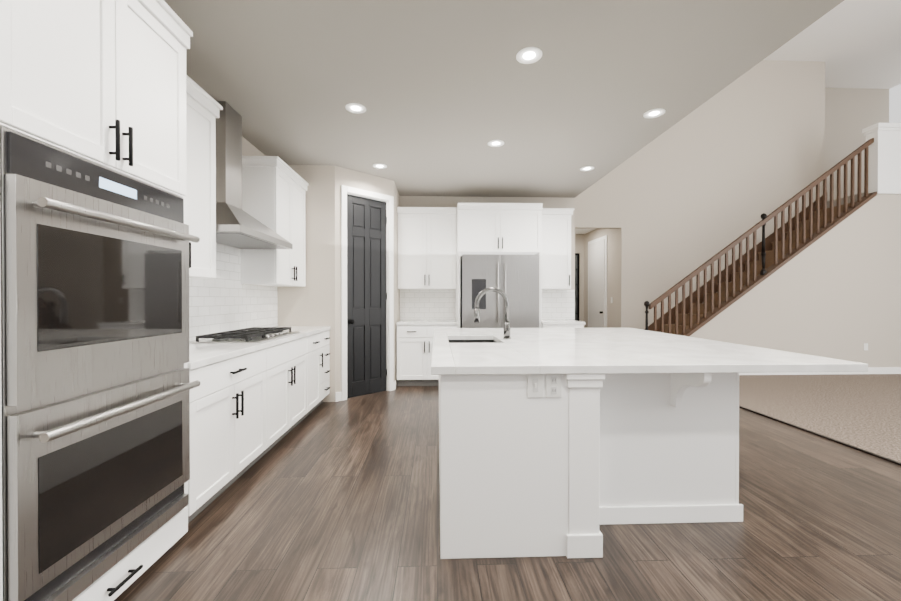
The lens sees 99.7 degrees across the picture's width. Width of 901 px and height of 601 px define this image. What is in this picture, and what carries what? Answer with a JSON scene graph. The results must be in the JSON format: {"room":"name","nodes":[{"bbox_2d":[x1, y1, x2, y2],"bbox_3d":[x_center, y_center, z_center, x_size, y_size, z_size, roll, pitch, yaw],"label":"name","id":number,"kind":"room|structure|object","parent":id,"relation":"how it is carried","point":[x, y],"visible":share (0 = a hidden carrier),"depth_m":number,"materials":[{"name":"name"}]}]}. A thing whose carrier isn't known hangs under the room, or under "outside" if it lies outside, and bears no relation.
{"room":"kitchen","nodes":[
{"label":"kitchen","id":0,"kind":"room"},
{"bbox_2d":[189,137,274,341],"bbox_3d":[-2.063,-0.186,1.787,0.150,2.850,8.150,0,0,-2],"label":"wall","id":1,"kind":"structure","parent":0,"point":[249,149],"depth_m":3.90,"materials":[{"name":"beige paint"}]},
{"bbox_2d":[184,75,222,278],"bbox_3d":[-1.812,-0.774,2.350,0.387,1.240,0.777,0,0,-2],"label":"upper cabinet","id":2,"kind":"object","parent":1,"relation":"attached to","point":[203,107],"visible":0.23,"depth_m":2.56,"materials":[{"name":"white wood"}]},
{"bbox_2d":[189,243,277,340],"bbox_3d":[-2.035,-0.227,3.260,0.008,1.084,2.602,0,0,-2],"label":"backsplash","id":3,"kind":"structure","parent":1,"relation":"attached to","point":[225,299],"depth_m":3.49,"materials":[{"name":"tile"}]},
{"bbox_2d":[215,101,292,248],"bbox_3d":[-1.778,-1.056,3.216,0.500,1.122,0.985,0,0,-2],"label":"range hood","id":4,"kind":"object","parent":1,"relation":"attached to","point":[237,226],"visible":0.67,"depth_m":3.11,"materials":[{"name":"silver metal"}]},
{"bbox_2d":[241,156,308,286],"bbox_3d":[-1.874,-0.783,4.132,0.387,1.240,0.900,0,0,-2],"label":"upper cabinet","id":5,"kind":"object","parent":1,"relation":"attached to","point":[274,188],"visible":0.94,"depth_m":3.73,"materials":[{"name":"white wood"}]},
{"bbox_2d":[277,165,334,401],"bbox_3d":[-1.742,-0.201,4.635,0.690,2.850,0.120,0,0,-2],"label":"wall","id":6,"kind":"structure","parent":0,"point":[311,302],"depth_m":4.58,"materials":[{"name":"beige paint"}]},
{"bbox_2d":[335,166,393,392],"bbox_3d":[-1.123,-0.203,4.927,0.861,2.850,0.120,0,0,-43],"label":"wall","id":7,"kind":"structure","parent":0,"point":[357,179],"depth_m":4.63,"materials":[{"name":"beige paint"}]},
{"bbox_2d":[335,185,394,401],"bbox_3d":[-1.117,-0.093,4.920,0.861,2.630,0.140,0,0,-43],"label":"door frame","id":8,"kind":"structure","parent":7,"relation":"attached to","point":[342,394],"depth_m":4.91,"materials":[{"name":"white wood"}]},
{"bbox_2d":[347,194,386,397],"bbox_3d":[-1.059,-0.052,4.912,0.604,2.540,0.121,0,0,-43],"label":"pantry door","id":9,"kind":"structure","parent":7,"relation":"in","point":[366,296],"depth_m":4.92,"materials":[{"name":"black wood"}]},
{"bbox_2d":[394,182,399,384],"bbox_3d":[-0.843,-0.206,5.562,0.120,2.850,0.770,0,0,-2],"label":"wall","id":10,"kind":"structure","parent":0,"point":[396,195],"depth_m":5.49,"materials":[{"name":"beige paint"}]},
{"bbox_2d":[164,0,843,197],"bbox_3d":[-0.012,-1.762,1.930,4.260,0.300,8.310,0,0,-2],"label":"ceiling","id":11,"kind":"structure","parent":0,"point":[443,92],"depth_m":2.73,"materials":[{"name":"grey paint"}]},
{"bbox_2d":[345,103,365,113],"bbox_3d":[-0.797,-1.616,3.198,0.164,0.005,0.170,0,0,-2],"label":"recessed light","id":12,"kind":"object","parent":11,"relation":"in","point":[357,108],"depth_m":3.20,"materials":[{"name":"white plastic"}]},
{"bbox_2d":[373,164,386,168],"bbox_3d":[-0.853,-1.624,4.602,0.157,0.005,0.142,0,0,-2],"label":"recessed light","id":13,"kind":"object","parent":11,"relation":"in","point":[380,166],"depth_m":4.61,"materials":[{"name":"white"}]},
{"bbox_2d":[488,140,503,146],"bbox_3d":[0.469,-1.620,3.920,0.162,0.005,0.154,0,0,-2],"label":"recessed light","id":14,"kind":"object","parent":11,"relation":"in","point":[494,143],"depth_m":3.92,"materials":[{"name":"white plastic"}]},
{"bbox_2d":[516,47,541,63],"bbox_3d":[0.517,-1.613,2.502,0.167,0.005,0.166,0,0,-2],"label":"recessed light","id":15,"kind":"object","parent":11,"relation":"in","point":[528,55],"depth_m":2.50,"materials":[{"name":"white plastic"}]},
{"bbox_2d":[580,166,593,170],"bbox_3d":[1.679,-1.624,4.673,0.162,0.005,0.147,0,0,-2],"label":"recessed light","id":16,"kind":"object","parent":11,"relation":"in","point":[587,168],"depth_m":4.68,"materials":[{"name":"white plastic"}]},
{"bbox_2d":[643,108,664,117],"bbox_3d":[1.759,-1.617,3.276,0.166,0.005,0.161,0,0,-2],"label":"recessed light","id":17,"kind":"object","parent":11,"relation":"in","point":[653,113],"depth_m":3.29,"materials":[{"name":"white"}]},
{"bbox_2d":[114,385,900,600],"bbox_3d":[0.517,1.280,3.410,5.700,0.100,11.200,0,0,-2],"label":"floor","id":18,"kind":"structure","parent":0,"point":[332,501],"depth_m":1.99,"materials":[{"name":"brown wood"}]},
{"bbox_2d":[0,0,199,600],"bbox_3d":[-1.612,-0.074,1.511,0.729,2.630,0.915,0,0,-2],"label":"tall cabinet","id":19,"kind":"object","parent":18,"relation":"on","point":[96,384],"visible":1,"depth_m":1.40,"materials":[{"name":"white wood"}]},
{"bbox_2d":[187,346,270,522],"bbox_3d":[-1.695,0.798,2.453,0.628,0.876,0.958,0,0,-2],"label":"base cabinet","id":20,"kind":"object","parent":18,"relation":"on","point":[251,404],"depth_m":2.35,"materials":[{"name":"white wood"}]},
{"bbox_2d":[187,326,330,365],"bbox_3d":[-1.718,0.336,3.273,0.638,0.040,2.604,0,0,-2],"label":"countertop","id":21,"kind":"structure","parent":20,"relation":"on","point":[199,353],"depth_m":2.64,"materials":[{"name":"white stone"}]},
{"bbox_2d":[190,327,298,342],"bbox_3d":[-1.707,0.289,3.278,0.485,0.052,0.900,0,0,-2],"label":"gas cooktop","id":22,"kind":"object","parent":21,"relation":"in","point":[253,335],"visible":1,"depth_m":3.07,"materials":[{"name":"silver metal"}]},
{"bbox_2d":[271,334,310,447],"bbox_3d":[-1.725,0.793,3.325,0.628,0.876,1.032,0,0,-2],"label":"base cabinet","id":23,"kind":"object","parent":18,"relation":"on","point":[291,359],"depth_m":3.34,"materials":[{"name":"white wood"}]},
{"bbox_2d":[311,330,322,411],"bbox_3d":[-1.747,0.790,3.965,0.628,0.876,0.490,0,0,-2],"label":"base cabinet","id":24,"kind":"object","parent":18,"relation":"on","point":[316,339],"depth_m":4.11,"materials":[{"name":"white wood"}]},
{"bbox_2d":[323,330,329,398],"bbox_3d":[-1.761,0.788,4.363,0.628,0.876,0.427,0,0,-2],"label":"base cabinet","id":25,"kind":"object","parent":18,"relation":"on","point":[326,333],"depth_m":4.44,"materials":[{"name":"white wood"}]},
{"bbox_2d":[396,320,456,385],"bbox_3d":[-0.340,0.761,5.634,0.854,0.915,0.668,0,0,-2],"label":"base cabinet","id":26,"kind":"object","parent":18,"relation":"on","point":[415,338],"visible":0.77,"depth_m":5.34,"materials":[{"name":"white wood"}]},
{"bbox_2d":[455,203,542,327],"bbox_3d":[0.689,-0.077,5.665,1.200,2.590,0.668,0,0,-2],"label":"tall cabinet","id":27,"kind":"object","parent":18,"relation":"on","point":[501,228],"visible":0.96,"depth_m":5.37,"materials":[{"name":"white wood"}]},
{"bbox_2d":[460,254,538,327],"bbox_3d":[0.692,0.289,5.599,1.076,1.860,0.747,0,0,-2],"label":"refrigerator","id":28,"kind":"object","parent":18,"relation":"on","point":[514,279],"visible":0.62,"depth_m":5.29,"materials":[{"name":"grey metal"}]},
{"bbox_2d":[542,319,584,327],"bbox_3d":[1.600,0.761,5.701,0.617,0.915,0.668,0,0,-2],"label":"countertop","id":29,"kind":"structure","parent":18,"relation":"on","point":[559,323],"depth_m":5.40,"materials":[{"name":"white stone"}]},
{"bbox_2d":[439,371,794,558],"bbox_3d":[0.761,0.788,2.954,1.694,0.890,2.263,0,0,-2],"label":"kitchen island","id":30,"kind":"object","parent":18,"relation":"on","point":[566,442],"depth_m":1.84,"materials":[{"name":"white wood"}]},
{"bbox_2d":[431,328,538,374],"bbox_3d":[0.126,0.323,2.942,0.516,0.040,2.300,0,0,-2],"label":"island countertop","id":31,"kind":"structure","parent":30,"relation":"on","point":[446,355],"depth_m":2.12,"materials":[{"name":"white stone"}]},
{"bbox_2d":[451,339,498,342],"bbox_3d":[0.181,0.449,3.019,0.430,0.236,0.580,0,0,-2],"label":"sink","id":32,"kind":"object","parent":31,"relation":"in","point":[452,340],"depth_m":3.30,"materials":[{"name":"silver metal"}]},
{"bbox_2d":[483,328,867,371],"bbox_3d":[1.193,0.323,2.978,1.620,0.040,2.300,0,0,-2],"label":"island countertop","id":33,"kind":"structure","parent":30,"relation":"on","point":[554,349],"depth_m":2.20,"materials":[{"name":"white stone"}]},
{"bbox_2d":[575,234,583,320],"bbox_3d":[2.512,-0.174,8.935,1.170,2.750,0.120,0,0,-2],"label":"wall","id":34,"kind":"structure","parent":0,"point":[581,243],"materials":[{"name":"beige paint"}]},
{"bbox_2d":[575,253,579,320],"bbox_3d":[2.565,0.041,8.854,0.870,2.280,0.042,0,0,-2],"label":"door","id":35,"kind":"structure","parent":34,"relation":"attached to","point":[577,255],"depth_m":8.85,"materials":[{"name":"grey"}]},
{"bbox_2d":[575,229,594,233],"bbox_3d":[2.542,-1.605,8.088,1.470,0.120,1.800,0,0,-2],"label":"ceiling","id":36,"kind":"structure","parent":0,"point":[581,231],"depth_m":8.52,"materials":[{"name":"white paint"}]},
{"bbox_2d":[583,229,618,327],"bbox_3d":[3.216,-0.170,8.119,0.120,2.750,1.800,0,0,-2],"label":"wall","id":37,"kind":"structure","parent":0,"point":[612,234],"depth_m":7.59,"materials":[{"name":"beige paint"}]},
{"bbox_2d":[588,235,606,327],"bbox_3d":[3.109,-0.060,8.156,0.088,2.530,0.940,0,0,-2],"label":"door","id":38,"kind":"structure","parent":37,"relation":"attached to","point":[597,282],"depth_m":8.07,"materials":[{"name":"white wood"}]},
{"bbox_2d":[400,194,900,366],"bbox_3d":[4.276,-1.655,6.176,10.395,5.740,0.120,0,0,-2],"label":"wall","id":39,"kind":"structure","parent":0,"point":[834,292],"depth_m":6.19,"materials":[{"name":"beige paint"}]},
{"bbox_2d":[397,207,455,288],"bbox_3d":[-0.352,-0.772,5.765,0.869,1.200,0.388,0,0,-2],"label":"upper cabinet","id":40,"kind":"object","parent":39,"relation":"attached to","point":[426,247],"visible":1,"depth_m":5.61,"materials":[{"name":"white wood"}]},
{"bbox_2d":[400,289,574,319],"bbox_3d":[0.591,0.064,5.994,2.769,0.474,0.008,0,0,-2],"label":"backsplash","id":41,"kind":"structure","parent":39,"relation":"attached to","point":[427,304],"depth_m":5.97,"materials":[{"name":"tile"}]},
{"bbox_2d":[542,208,573,289],"bbox_3d":[1.563,-0.773,5.831,0.552,1.200,0.388,0,0,-2],"label":"upper cabinet","id":42,"kind":"object","parent":39,"relation":"attached to","point":[556,248],"visible":0.65,"depth_m":5.68,"materials":[{"name":"white wood"}]},
{"bbox_2d":[739,367,900,374],"bbox_3d":[6.355,1.149,6.196,6.240,0.108,0.015,0,0,-2],"label":"baseboard","id":43,"kind":"structure","parent":39,"relation":"attached to","point":[884,370],"depth_m":6.19,"materials":[{"name":"white wood"}]},
{"bbox_2d":[575,60,826,329],"bbox_3d":[4.524,-1.660,7.195,5.170,5.740,0.120,0,0,-2],"label":"wall","id":44,"kind":"structure","parent":0,"point":[684,197],"depth_m":7.15,"materials":[{"name":"beige paint"}]},
{"bbox_2d":[739,374,900,465],"bbox_3d":[6.449,1.273,3.616,6.230,0.113,11.200,0,0,-2],"label":"floor carpet","id":45,"kind":"object","parent":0,"point":[860,412],"visible":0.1,"depth_m":4.39,"materials":[{"name":"carpet"}]},
{"bbox_2d":[644,123,900,336],"bbox_3d":[5.263,-0.832,6.629,4.292,4.090,1.068,0,0,-2],"label":"staircase","id":46,"kind":"structure","parent":45,"relation":"on","point":[775,250],"depth_m":6.21,"materials":[{"name":"brown wood"}]},
{"bbox_2d":[764,0,900,88],"bbox_3d":[5.814,-4.610,3.562,7.500,0.200,11.200,0,0,-2],"label":"ceiling","id":47,"kind":"structure","parent":0,"point":[853,43],"depth_m":6.75,"materials":[{"name":"white paint"}]},
{"bbox_2d":[827,192,863,207],"bbox_3d":[8.276,-2.200,7.187,2.330,1.220,1.870,0,0,-2],"label":"wall","id":48,"kind":"structure","parent":0,"point":[842,200],"depth_m":6.89,"materials":[{"name":"beige paint"}]},
{"bbox_2d":[827,88,888,200],"bbox_3d":[8.182,-1.665,8.182,2.450,5.740,0.120,0,0,-2],"label":"wall","id":49,"kind":"structure","parent":0,"point":[849,110],"depth_m":8.12,"materials":[{"name":"beige paint"}]}
]}

